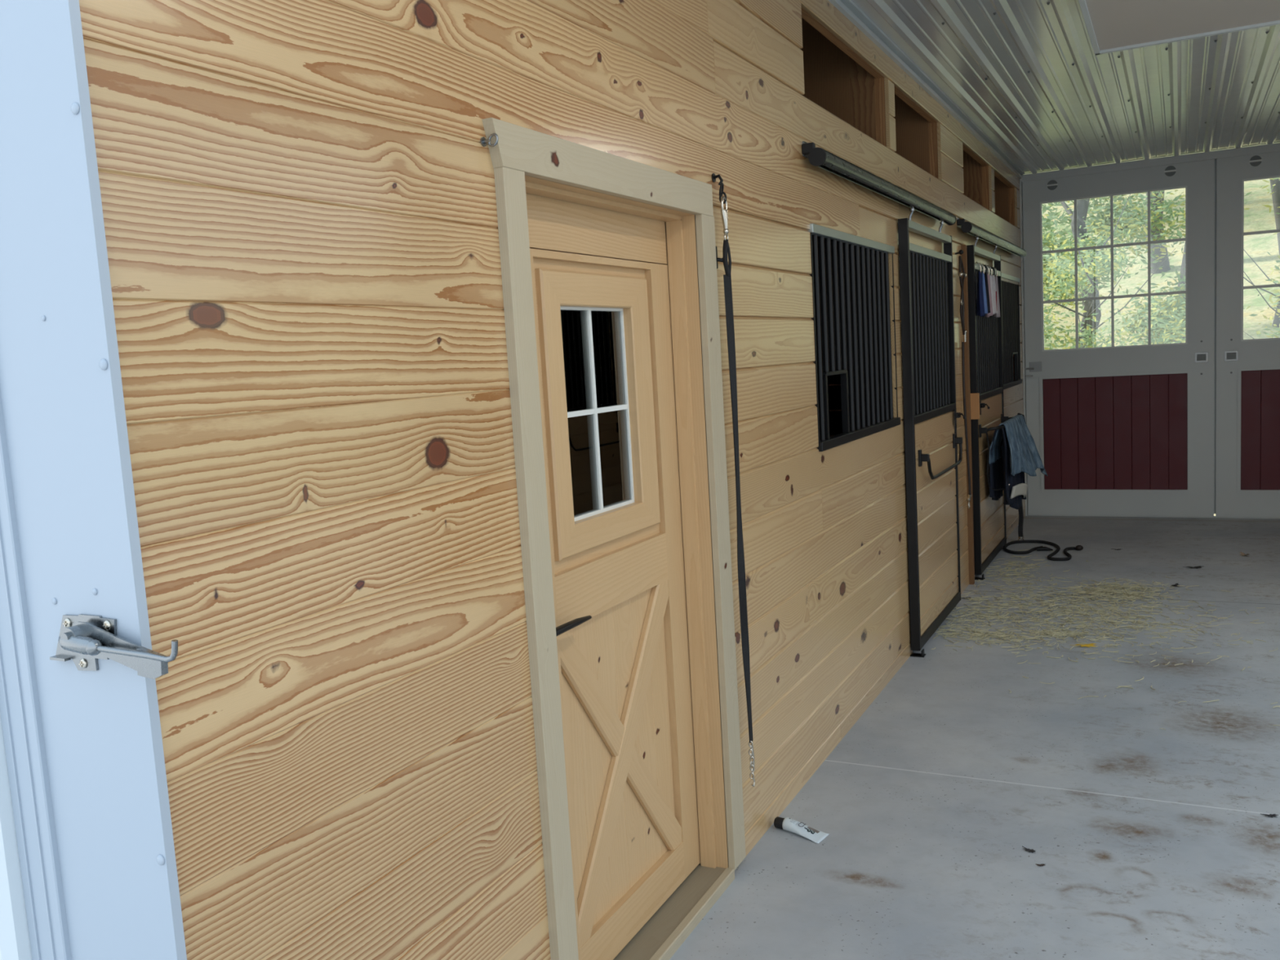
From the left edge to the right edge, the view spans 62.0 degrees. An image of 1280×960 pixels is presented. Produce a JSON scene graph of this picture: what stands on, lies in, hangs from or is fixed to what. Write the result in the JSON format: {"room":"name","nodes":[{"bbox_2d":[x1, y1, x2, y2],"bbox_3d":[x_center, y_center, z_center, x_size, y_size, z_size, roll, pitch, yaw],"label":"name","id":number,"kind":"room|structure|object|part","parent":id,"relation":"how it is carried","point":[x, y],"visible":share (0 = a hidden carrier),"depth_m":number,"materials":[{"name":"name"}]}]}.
{"room":"farm building","nodes":[
{"label":"farm building","id":0,"kind":"room"},
{"bbox_2d":[0,714,32,959],"bbox_3d":[-2.765,-0.207,2.466,3.878,3.620,0.055,0,7,27],"label":"wall","id":1,"kind":"structure","parent":0,"point":[15,941],"depth_m":1.68,"materials":[{"name":"white"}]},
{"bbox_2d":[79,0,1025,959],"bbox_3d":[1.436,-0.647,5.774,0.020,3.220,9.670,0,7,27],"label":"wall","id":2,"kind":"structure","parent":0,"point":[299,198],"depth_m":2.04,"materials":[{"name":"brown wood"}]},
{"bbox_2d":[480,133,498,146],"bbox_3d":[-0.316,-0.718,2.253,0.040,0.028,0.020,0,7,27],"label":"screw eye","id":3,"kind":"object","parent":2,"relation":"attached to","point":[483,141],"visible":1,"depth_m":2.25,"materials":[{"name":"metal"}]},
{"bbox_2d":[481,117,746,959],"bbox_3d":[0.011,0.262,2.911,0.026,2.225,1.205,0,7,27],"label":"trim","id":4,"kind":"structure","parent":2,"relation":"attached to","point":[519,152],"depth_m":2.48,"materials":[{"name":"beige wood"}]},
{"bbox_3d":[-0.224,0.377,2.450,0.024,2.128,0.085,0,7,27],"label":"casing","id":5,"kind":"part","parent":4,"relation":"part of","materials":[{"name":"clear wood"}]},
{"bbox_3d":[-0.053,-0.793,2.786,0.026,0.097,1.193,0,7,27],"label":"head casing","id":6,"kind":"part","parent":4,"relation":"part of","materials":[{"name":"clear wood"}]},
{"bbox_3d":[0.260,0.225,3.405,0.024,2.098,0.099,0,7,27],"label":"casing","id":7,"kind":"part","parent":4,"relation":"part of","materials":[{"name":"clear wood"}]},
{"bbox_2d":[529,248,700,959],"bbox_3d":[-0.067,0.360,2.974,0.112,1.945,0.979,0,7,27],"label":"door","id":8,"kind":"structure","parent":2,"relation":"in","point":[602,325],"depth_m":3.04,"materials":[{"name":"brown wood"}]},
{"bbox_3d":[-0.197,0.365,2.662,0.067,0.060,0.251,0,7,27],"label":"lever handle","id":9,"kind":"part","parent":8,"relation":"part of","materials":[{"name":"black metal"}]},
{"bbox_3d":[-0.134,-0.599,2.910,0.040,0.019,0.658,0,7,27],"label":"rail","id":10,"kind":"part","parent":8,"relation":"part of","materials":[{"name":"brown wood"}]},
{"bbox_3d":[-0.129,-0.192,2.958,0.004,0.556,0.387,0,7,27],"label":"pane","id":11,"kind":"part","parent":8,"relation":"part of","materials":[{"name":"clear glass"}]},
{"bbox_3d":[-0.115,-0.193,2.959,0.012,0.801,0.658,0,7,27],"label":"sunk panel","id":12,"kind":"part","parent":8,"relation":"part of","materials":[{"name":"brown wood"}]},
{"bbox_3d":[-0.082,0.278,3.010,0.040,0.147,0.658,0,7,27],"label":"rail","id":13,"kind":"part","parent":8,"relation":"part of","materials":[{"name":"brown wood"}]},
{"bbox_3d":[-0.025,1.259,3.121,0.040,0.125,0.658,0,7,27],"label":"rail","id":14,"kind":"part","parent":8,"relation":"part of","materials":[{"name":"brown wood"}]},
{"bbox_2d":[524,175,728,868],"bbox_3d":[-0.067,0.284,2.964,0.165,2.118,1.029,0,7,27],"label":"trim","id":15,"kind":"structure","parent":2,"relation":"attached to","point":[562,218],"depth_m":3.32,"materials":[{"name":"brown wood"}]},
{"bbox_2d":[613,863,734,959],"bbox_3d":[-0.003,1.350,3.062,0.182,0.034,1.069,0,7,27],"label":"threshold","id":16,"kind":"object","parent":2,"relation":"attached to","point":[669,926],"depth_m":3.21,"materials":[{"name":"beige wood"}]},
{"bbox_2d":[715,246,723,268],"bbox_3d":[0.249,-0.702,3.356,0.053,0.070,0.019,-3,6,7],"label":"wall hook","id":17,"kind":"object","parent":2,"relation":"attached to","point":[720,260],"visible":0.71,"depth_m":3.35,"materials":[{"name":"black metal"}]},
{"bbox_2d":[711,173,755,786],"bbox_3d":[0.311,0.026,3.464,0.042,2.009,0.083,-6,7,-20],"label":"tie","id":18,"kind":"object","parent":17,"relation":"hanging from","point":[726,248],"visible":1,"depth_m":3.43,"materials":[{"name":"black fabric"}]},
{"bbox_3d":[0.373,0.945,3.550,0.016,0.159,0.028,0,7,27],"label":"chain","id":19,"kind":"part","parent":18,"relation":"part of","materials":[{"name":"silver metal"}]},
{"bbox_2d":[800,8,886,146],"bbox_3d":[0.628,-1.958,4.948,0.670,0.900,1.485,0,7,27],"label":"opening","id":20,"kind":"structure","parent":2,"relation":"attached to","point":[837,79],"depth_m":5.51,"materials":[{"name":"brown wood"}]},
{"bbox_2d":[808,223,900,451],"bbox_3d":[1.010,-0.658,4.926,0.046,0.918,1.380,0,7,27],"label":"window grille","id":21,"kind":"object","parent":2,"relation":"in","point":[866,384],"visible":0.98,"depth_m":4.86,"materials":[{"name":"metal"}]},
{"bbox_3d":[0.697,-0.573,4.324,0.033,0.843,0.012,0,7,27],"label":"rail","id":22,"kind":"part","parent":21,"relation":"part of","materials":[{"name":"black"}]},
{"bbox_3d":[0.845,-0.331,4.610,0.030,0.282,0.334,0,7,27],"label":"feed opening frame","id":23,"kind":"part","parent":21,"relation":"part of","materials":[{"name":"black metal"}]},
{"bbox_3d":[0.987,-1.096,4.876,0.032,0.036,1.380,0,7,27],"label":"rail","id":24,"kind":"part","parent":21,"relation":"part of","materials":[{"name":"metal"}]},
{"bbox_3d":[1.035,-0.223,4.976,0.046,0.039,1.380,0,7,27],"label":"rail","id":25,"kind":"part","parent":21,"relation":"part of","materials":[{"name":"black"}]},
{"bbox_3d":[1.311,-0.747,5.535,0.033,0.843,0.012,0,7,27],"label":"rail","id":26,"kind":"part","parent":21,"relation":"part of","materials":[{"name":"black metal"}]},
{"bbox_2d":[801,141,956,225],"bbox_3d":[1.289,-1.448,5.356,0.097,0.105,2.736,0,7,27],"label":"door track","id":27,"kind":"object","parent":2,"relation":"attached to","point":[820,157],"visible":1,"depth_m":4.77,"materials":[{"name":"black metal"}]},
{"bbox_2d":[897,204,965,650],"bbox_3d":[1.751,-0.342,6.223,0.123,2.407,1.270,0,7,27],"label":"door","id":28,"kind":"structure","parent":27,"relation":"hanging from","point":[931,415],"depth_m":6.09,"materials":[{"name":"black"}]},
{"bbox_3d":[1.652,-1.418,6.102,0.039,0.040,1.178,0,7,27],"label":"rail","id":29,"kind":"part","parent":28,"relation":"part of","materials":[{"name":"metal"}]},
{"bbox_3d":[1.659,-1.300,6.115,0.039,0.039,1.178,0,7,27],"label":"rail","id":30,"kind":"part","parent":28,"relation":"part of","materials":[{"name":"metal"}]},
{"bbox_3d":[1.708,-0.391,6.220,0.049,0.044,1.178,0,7,27],"label":"rail","id":31,"kind":"part","parent":28,"relation":"part of","materials":[{"name":"black"}]},
{"bbox_3d":[1.741,0.212,6.290,0.034,1.175,1.176,0,7,27],"label":"board panel","id":32,"kind":"part","parent":28,"relation":"part of","materials":[{"name":"brown wood"}]},
{"bbox_3d":[1.780,0.824,6.358,0.049,0.060,1.178,0,7,27],"label":"rail","id":33,"kind":"part","parent":28,"relation":"part of","materials":[{"name":"black"}]},
{"bbox_2d":[893,86,938,178],"bbox_3d":[1.270,-2.139,6.216,0.670,0.900,1.280,0,7,27],"label":"wall opening","id":34,"kind":"structure","parent":2,"relation":"attached to","point":[916,131],"depth_m":6.66,"materials":[{"name":"brown wood"}]},
{"bbox_2d":[828,0,1024,178],"bbox_3d":[1.367,-2.200,5.570,0.045,0.045,9.640,0,7,27],"label":"trim","id":35,"kind":"structure","parent":2,"relation":"attached to","point":[848,8],"depth_m":5.91,"materials":[{"name":"white paint"}]},
{"bbox_2d":[955,249,971,508],"bbox_3d":[2.163,-0.657,7.122,0.058,1.734,0.180,0,7,27],"label":"tie","id":36,"kind":"object","parent":2,"relation":"hanging from","point":[961,267],"visible":1,"depth_m":7.14,"materials":[{"name":"black"}]},
{"bbox_2d":[960,244,974,584],"bbox_3d":[2.265,-0.431,7.352,0.030,2.340,0.050,0,7,27],"label":"wooden post","id":37,"kind":"object","parent":2,"relation":"attached to","point":[964,256],"visible":0.82,"depth_m":7.33,"materials":[{"name":"brown wood"}]},
{"bbox_2d":[961,143,989,209],"bbox_3d":[2.163,-2.391,7.976,0.670,0.900,1.320,0,7,27],"label":"wall opening","id":38,"kind":"structure","parent":2,"relation":"attached to","point":[975,171],"depth_m":8.42,"materials":[{"name":"brown wood"}]},
{"bbox_2d":[966,234,1012,574],"bbox_3d":[2.686,-0.596,7.982,0.200,2.407,1.255,0,7,27],"label":"door","id":39,"kind":"structure","parent":2,"relation":"in","point":[985,334],"depth_m":7.80,"materials":[{"name":"black"}]},
{"bbox_2d":[970,392,979,419],"bbox_3d":[2.334,-0.515,7.435,0.066,0.180,0.045,0,7,27],"label":"wooden block","id":40,"kind":"object","parent":39,"relation":"attached to","point":[975,397],"visible":0.71,"depth_m":7.41,"materials":[{"name":"brown wood"}]},
{"bbox_2d":[974,262,985,316],"bbox_3d":[2.365,-1.330,7.417,0.058,0.382,0.125,0,7,27],"label":"cloth","id":41,"kind":"object","parent":39,"relation":"hanging from","point":[980,304],"visible":1,"depth_m":7.41,"materials":[{"name":"blue fabric"}]},
{"bbox_2d":[979,262,987,314],"bbox_3d":[2.431,-1.356,7.556,0.058,0.370,0.079,3,9,43],"label":"cloth","id":42,"kind":"object","parent":39,"relation":"hanging from","point":[982,264],"visible":0.57,"depth_m":7.55,"materials":[{"name":"blue fabric"}]},
{"bbox_2d":[982,263,990,313],"bbox_3d":[2.482,-1.376,7.649,0.057,0.358,0.088,0,7,27],"label":"cloth","id":43,"kind":"object","parent":39,"relation":"hanging from","point":[984,265],"visible":0.66,"depth_m":7.63,"materials":[{"name":"black"}]},
{"bbox_3d":[2.562,-1.675,7.896,0.039,0.040,1.203,0,7,27],"label":"rail","id":44,"kind":"part","parent":39,"relation":"part of","materials":[{"name":"metal"}]},
{"bbox_3d":[2.568,-1.557,7.909,0.039,0.039,1.203,0,7,27],"label":"rail","id":45,"kind":"part","parent":39,"relation":"part of","materials":[{"name":"metal"}]},
{"bbox_2d":[984,264,992,317],"bbox_3d":[2.534,-1.380,7.763,0.060,0.382,0.079,-5,7,-11],"label":"strap","id":46,"kind":"object","parent":39,"relation":"hanging from","point":[990,313],"visible":0.57,"depth_m":7.75,"materials":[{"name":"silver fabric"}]},
{"bbox_2d":[987,265,995,314],"bbox_3d":[2.588,-1.401,7.869,0.060,0.370,0.079,-5,7,-12],"label":"strap","id":47,"kind":"object","parent":39,"relation":"hanging from","point":[989,267],"visible":0.56,"depth_m":7.85,"materials":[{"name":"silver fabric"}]},
{"bbox_3d":[2.618,-0.648,8.014,0.049,0.044,1.203,0,7,27],"label":"rail","id":48,"kind":"part","parent":39,"relation":"part of","materials":[{"name":"black"}]},
{"bbox_3d":[2.651,-0.044,8.083,0.034,1.175,1.201,0,7,27],"label":"board panel","id":49,"kind":"part","parent":39,"relation":"part of","materials":[{"name":"brown wood"}]},
{"bbox_3d":[2.689,0.567,8.152,0.049,0.060,1.203,0,7,27],"label":"rail","id":50,"kind":"part","parent":39,"relation":"part of","materials":[{"name":"black"}]},
{"bbox_2d":[990,266,998,314],"bbox_3d":[2.643,-1.421,7.968,0.057,0.358,0.088,0,7,27],"label":"strap","id":51,"kind":"object","parent":39,"relation":"hanging from","point":[993,275],"visible":0.56,"depth_m":7.95,"materials":[{"name":"silver"}]},
{"bbox_2d":[992,266,999,317],"bbox_3d":[2.700,-1.425,8.080,0.057,0.382,0.090,0,7,27],"label":"strap","id":52,"kind":"object","parent":39,"relation":"hanging from","point":[996,315],"visible":0.62,"depth_m":8.06,"materials":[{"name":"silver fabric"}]},
{"bbox_2d":[986,413,1048,509],"bbox_3d":[2.816,-0.132,8.045,0.296,0.692,1.103,1,8,33],"label":"hanging clothes","id":53,"kind":"object","parent":39,"relation":"hanging from","point":[1012,452],"visible":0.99,"depth_m":7.88,"materials":[{"name":"blue fabric"}]},
{"bbox_2d":[956,217,1026,257],"bbox_3d":[2.791,-1.872,8.320,0.097,0.105,2.876,0,7,27],"label":"door track","id":54,"kind":"object","parent":2,"relation":"attached to","point":[969,228],"visible":0.99,"depth_m":7.78,"materials":[{"name":"black metal"}]},
{"bbox_2d":[992,170,1014,225],"bbox_3d":[2.806,-2.573,9.246,0.670,0.900,1.410,0,7,27],"label":"opening","id":55,"kind":"structure","parent":2,"relation":"attached to","point":[1004,192],"depth_m":9.73,"materials":[{"name":"brown wood"}]},
{"bbox_2d":[1000,272,1022,389],"bbox_3d":[3.184,-1.286,9.216,0.046,0.961,1.390,0,7,27],"label":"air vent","id":56,"kind":"object","parent":2,"relation":"in","point":[1010,291],"visible":0.62,"depth_m":9.34,"materials":[{"name":"metal"}]},
{"bbox_3d":[3.160,-1.744,9.163,0.032,0.036,1.390,0,7,27],"label":"rail","id":57,"kind":"part","parent":56,"relation":"part of","materials":[{"name":"metal"}]},
{"bbox_3d":[3.211,-0.828,9.268,0.046,0.039,1.390,0,7,27],"label":"rail","id":58,"kind":"part","parent":56,"relation":"part of","materials":[{"name":"black metal"}]},
{"bbox_3d":[3.363,-1.020,9.576,0.030,0.256,0.344,0,7,27],"label":"feed opening frame","id":59,"kind":"part","parent":56,"relation":"part of","materials":[{"name":"black metal"}]},
{"bbox_3d":[3.487,-1.374,9.829,0.033,0.886,0.012,0,7,27],"label":"rail","id":60,"kind":"part","parent":56,"relation":"part of","materials":[{"name":"black metal"}]},
{"bbox_2d":[1019,178,1027,515],"bbox_3d":[3.607,-1.220,10.014,0.018,3.150,0.035,0,7,27],"label":"trim","id":61,"kind":"structure","parent":2,"relation":"attached to","point":[1020,182],"depth_m":9.97,"materials":[{"name":"white paint"}]},
{"bbox_2d":[817,235,901,436],"bbox_3d":[0.544,-0.535,8.006,3.570,2.600,0.030,0,7,27],"label":"wall","id":62,"kind":"structure","parent":0,"point":[834,380],"depth_m":7.55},
{"bbox_2d":[669,515,1279,959],"bbox_3d":[3.982,1.948,-3.605,21.400,0.120,24.700,0,7,27],"label":"floor","id":63,"kind":"structure","parent":0,"point":[1153,842],"depth_m":4.00,"materials":[{"name":"concrete"}]},
{"bbox_2d":[773,816,829,843],"bbox_3d":[0.566,1.229,3.775,0.190,0.046,0.084,2,8,37],"label":"tube","id":64,"kind":"object","parent":63,"relation":"on","point":[787,824],"visible":1,"depth_m":3.76,"materials":[{"name":"white plastic"}]},
{"bbox_2d":[910,648,925,657],"bbox_3d":[1.523,0.946,5.837,0.075,0.034,0.055,0,7,27],"label":"floor guide","id":65,"kind":"object","parent":63,"relation":"on","point":[922,654],"visible":1,"depth_m":5.83,"materials":[{"name":"black metal"}]},
{"bbox_2d":[974,573,985,580],"bbox_3d":[2.425,0.692,7.615,0.075,0.034,0.055,0,7,27],"label":"floor guide","id":66,"kind":"object","parent":63,"relation":"on","point":[975,578],"visible":0.79,"depth_m":7.60,"materials":[{"name":"black metal"}]},
{"bbox_2d":[1022,845,1035,853],"bbox_3d":[1.294,1.232,3.547,0.048,0.006,0.025,1,8,35],"label":"fallen leaf","id":67,"kind":"object","parent":63,"relation":"on","point":[1026,849],"visible":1,"depth_m":3.54,"materials":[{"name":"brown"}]},
{"bbox_2d":[1003,503,1083,560],"bbox_3d":[3.189,0.292,8.458,0.520,0.550,0.798,-7,7,-28],"label":"lead rope","id":68,"kind":"object","parent":63,"relation":"on","point":[1020,509],"visible":0.97,"depth_m":8.49,"materials":[{"name":"black fabric"}]},
{"bbox_2d":[1072,643,1097,647],"bbox_3d":[2.429,0.903,5.833,0.138,0.011,0.073,-2,7,10],"label":"fallen leaf","id":69,"kind":"object","parent":63,"relation":"on","point":[1091,644],"visible":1,"depth_m":5.82,"materials":[{"name":"yellow plant"}]},
{"bbox_2d":[931,549,1279,729],"bbox_3d":[2.976,0.798,6.392,2.158,0.035,4.035,0,7,27],"label":"hay","id":70,"kind":"object","parent":63,"relation":"on","point":[1111,590],"visible":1,"depth_m":6.49},
{"bbox_2d":[1182,565,1201,568],"bbox_3d":[3.935,0.619,7.566,0.138,0.010,0.063,-2,7,16],"label":"fallen leaf","id":71,"kind":"object","parent":63,"relation":"on","point":[1198,566],"visible":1,"depth_m":7.56,"materials":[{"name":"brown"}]},
{"bbox_2d":[1261,813,1279,817],"bbox_3d":[2.184,1.163,3.693,0.056,0.007,0.025,-2,7,16],"label":"fallen leaf","id":72,"kind":"object","parent":63,"relation":"on","point":[1269,815],"visible":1,"depth_m":3.69,"materials":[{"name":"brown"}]},
{"bbox_2d":[851,0,1279,173],"bbox_3d":[2.775,-2.231,4.858,3.200,0.049,9.650,0,7,27],"label":"ceiling","id":73,"kind":"structure","parent":0,"point":[1029,74],"depth_m":6.38,"materials":[{"name":"white metal"}]},
{"bbox_2d":[1078,0,1279,55],"bbox_3d":[2.386,-1.922,3.500,1.785,0.213,2.240,0,7,27],"label":"ceiling panel","id":74,"kind":"structure","parent":73,"relation":"attached to","point":[1112,25],"depth_m":4.46,"materials":[{"name":"white paint"}]},
{"bbox_2d":[1013,141,1279,497],"bbox_3d":[5.029,-1.701,9.301,11.200,4.300,0.100,0,7,27],"label":"wall","id":75,"kind":"structure","parent":0,"point":[1277,141],"depth_m":9.70,"materials":[{"name":"white paint"}]},
{"bbox_2d":[1022,159,1216,516],"bbox_3d":[4.347,-1.216,9.674,1.606,3.107,0.076,0,7,26],"label":"door","id":76,"kind":"structure","parent":75,"relation":"in","point":[1128,429],"depth_m":9.67,"materials":[{"name":"white paint"}]},
{"bbox_3d":[4.343,-0.429,9.768,1.264,1.100,0.013,0,7,27],"label":"panel molding","id":77,"kind":"part","parent":76,"relation":"part of","materials":[{"name":"white paint"}]},
{"bbox_3d":[4.354,-0.432,9.790,1.208,1.044,0.021,0,7,27],"label":"panel","id":78,"kind":"part","parent":76,"relation":"part of","materials":[{"name":"red paint"}]},
{"bbox_3d":[4.944,-1.080,9.375,0.104,0.088,0.005,0,7,27],"label":"pull plate","id":79,"kind":"part","parent":76,"relation":"part of","materials":[{"name":"grey metal"}]},
{"bbox_2d":[1196,353,1206,360],"bbox_3d":[4.942,-1.079,9.373,0.073,0.057,0.004,0,7,27],"label":"door handle","id":80,"kind":"object","parent":76,"relation":"on","point":[1200,357],"depth_m":9.37,"materials":[{"name":"grey plastic"}]},
{"bbox_2d":[1020,142,1279,182],"bbox_3d":[4.950,-2.791,9.149,3.200,0.068,0.064,0,7,27],"label":"trim","id":81,"kind":"structure","parent":75,"relation":"attached to","point":[1264,148],"depth_m":9.34,"materials":[{"name":"white paint"}]},
{"bbox_2d":[1027,514,1279,518],"bbox_3d":[5.137,0.329,9.509,3.200,0.012,0.048,0,7,27],"label":"trim","id":82,"kind":"structure","parent":75,"relation":"attached to","point":[1028,514],"depth_m":9.70,"materials":[{"name":"white paint"}]},
{"bbox_2d":[1215,151,1279,517],"bbox_3d":[5.747,-1.219,8.968,1.574,3.107,0.057,0,7,27],"label":"door","id":83,"kind":"structure","parent":75,"relation":"in","point":[1247,412],"depth_m":9.24,"materials":[{"name":"white paint"}]},
{"bbox_3d":[5.149,-1.080,9.271,0.104,0.088,0.005,0,7,27],"label":"pull plate","id":84,"kind":"part","parent":83,"relation":"part of","materials":[{"name":"grey metal"}]},
{"bbox_2d":[1226,352,1235,359],"bbox_3d":[5.148,-1.080,9.269,0.073,0.057,0.004,0,7,27],"label":"door handle","id":85,"kind":"object","parent":83,"relation":"on","point":[1229,355],"depth_m":9.27,"materials":[{"name":"grey plastic"}]},
{"bbox_3d":[5.792,-0.431,9.033,1.266,1.100,0.013,0,7,27],"label":"panel molding","id":86,"kind":"part","parent":83,"relation":"part of","materials":[{"name":"white paint"}]},
{"bbox_3d":[5.803,-0.434,9.055,1.210,1.044,0.021,0,7,27],"label":"panel","id":87,"kind":"part","parent":83,"relation":"part of","materials":[{"name":"red paint"}]},
{"bbox_3d":[2.412,-0.216,-0.149,7.722,3.620,0.045,0,7,27],"label":"wall opening","id":88,"kind":"structure","parent":0,"visible":0},
{"bbox_2d":[0,391,71,959],"bbox_3d":[-0.983,-0.113,1.597,0.087,3.420,0.028,0,7,27],"label":"trim","id":89,"kind":"structure","parent":88,"relation":"attached to","point":[20,705],"depth_m":1.64,"materials":[{"name":"white metal"}]},
{"bbox_2d":[0,0,186,959],"bbox_3d":[-0.832,-0.114,1.525,0.247,3.420,0.020,0,7,27],"label":"trim","id":90,"kind":"structure","parent":88,"relation":"attached to","point":[61,390],"depth_m":1.53,"materials":[{"name":"white metal"}]},
{"bbox_2d":[49,613,177,679],"bbox_3d":[-0.750,0.240,1.503,0.297,0.085,0.044,0,7,27],"label":"latch","id":91,"kind":"object","parent":90,"relation":"attached to","point":[84,639],"depth_m":1.51,"materials":[{"name":"metal"}]},
{"bbox_3d":[-0.812,0.239,1.550,0.143,0.085,0.015,0,7,27],"label":"plate","id":92,"kind":"part","parent":91,"relation":"part of","materials":[{"name":"metal"}]},
{"bbox_3d":[-0.740,0.239,1.500,0.199,0.069,0.011,0,7,27],"label":"blade","id":93,"kind":"part","parent":91,"relation":"part of","materials":[{"name":"metal"}]},
{"bbox_3d":[-0.696,0.231,1.468,0.170,0.032,0.009,0,7,26],"label":"hooked rod","id":94,"kind":"part","parent":91,"relation":"part of","materials":[{"name":"metal"}]},
{"label":"outside","id":95,"kind":"structure","parent":0,"visible":0},
{"bbox_2d":[1041,178,1279,515],"bbox_3d":[16.790,-10.439,36.053,90.000,14.407,60.000,0,7,27],"label":"ground","id":96,"kind":"structure","parent":95,"point":[1258,217],"depth_m":23.21,"materials":[{"name":"green plant"}]},
{"bbox_2d":[1041,194,1155,248],"bbox_3d":[6.195,-6.851,19.775,7.696,9.024,5.544,-1,7,19],"label":"tree","id":97,"kind":"object","parent":96,"relation":"on","point":[1064,219],"visible":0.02,"depth_m":19.39,"materials":[{"name":"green plant"}]},
{"bbox_2d":[1042,194,1185,349],"bbox_3d":[5.689,-2.099,13.239,3.689,3.646,3.071,-8,8,-36],"label":"shrub","id":98,"kind":"object","parent":96,"relation":"on","point":[1070,289],"visible":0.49,"depth_m":13.09,"materials":[{"name":"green plant"}]},
{"bbox_2d":[1042,189,1244,348],"bbox_3d":[6.550,-4.429,15.197,3.690,6.811,4.164,-5,7,-14],"label":"tree","id":99,"kind":"object","parent":96,"relation":"on","point":[1131,224],"visible":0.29,"depth_m":14.86,"materials":[{"name":"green plant"}]},
{"bbox_2d":[1144,190,1170,274],"bbox_3d":[11.666,-11.267,23.189,8.754,13.563,8.053,-1,7,20],"label":"tree","id":100,"kind":"object","parent":96,"relation":"on","point":[1166,268],"visible":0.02,"depth_m":23.78,"materials":[{"name":"grey plant"}]},
{"bbox_2d":[1171,243,1185,342],"bbox_3d":[8.944,-6.575,16.626,8.491,10.206,6.658,0,7,30],"label":"tree","id":101,"kind":"object","parent":96,"relation":"on","point":[1183,264],"visible":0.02,"depth_m":16.55,"materials":[{"name":"grey plant"}]},
{"bbox_2d":[1181,229,1279,338],"bbox_3d":[8.591,-2.144,13.817,2.841,3.135,3.468,0,7,27],"label":"shrub","id":102,"kind":"object","parent":96,"relation":"on","point":[1276,293],"visible":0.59,"depth_m":13.36,"materials":[{"name":"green plant"}]},
{"bbox_2d":[1244,177,1279,213],"bbox_3d":[10.355,-5.841,14.537,6.007,9.445,5.655,-5,7,-17],"label":"tree","id":103,"kind":"object","parent":96,"relation":"on","point":[1273,179],"visible":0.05,"depth_m":15.84,"materials":[{"name":"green plant"}]},
{"bbox_2d":[1269,178,1279,327],"bbox_3d":[11.033,-7.097,18.475,5.002,9.083,4.864,0,7,27],"label":"tree","id":104,"kind":"object","parent":96,"relation":"on","point":[1276,195],"visible":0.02,"depth_m":18.44,"materials":[{"name":"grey plant"}]}
]}

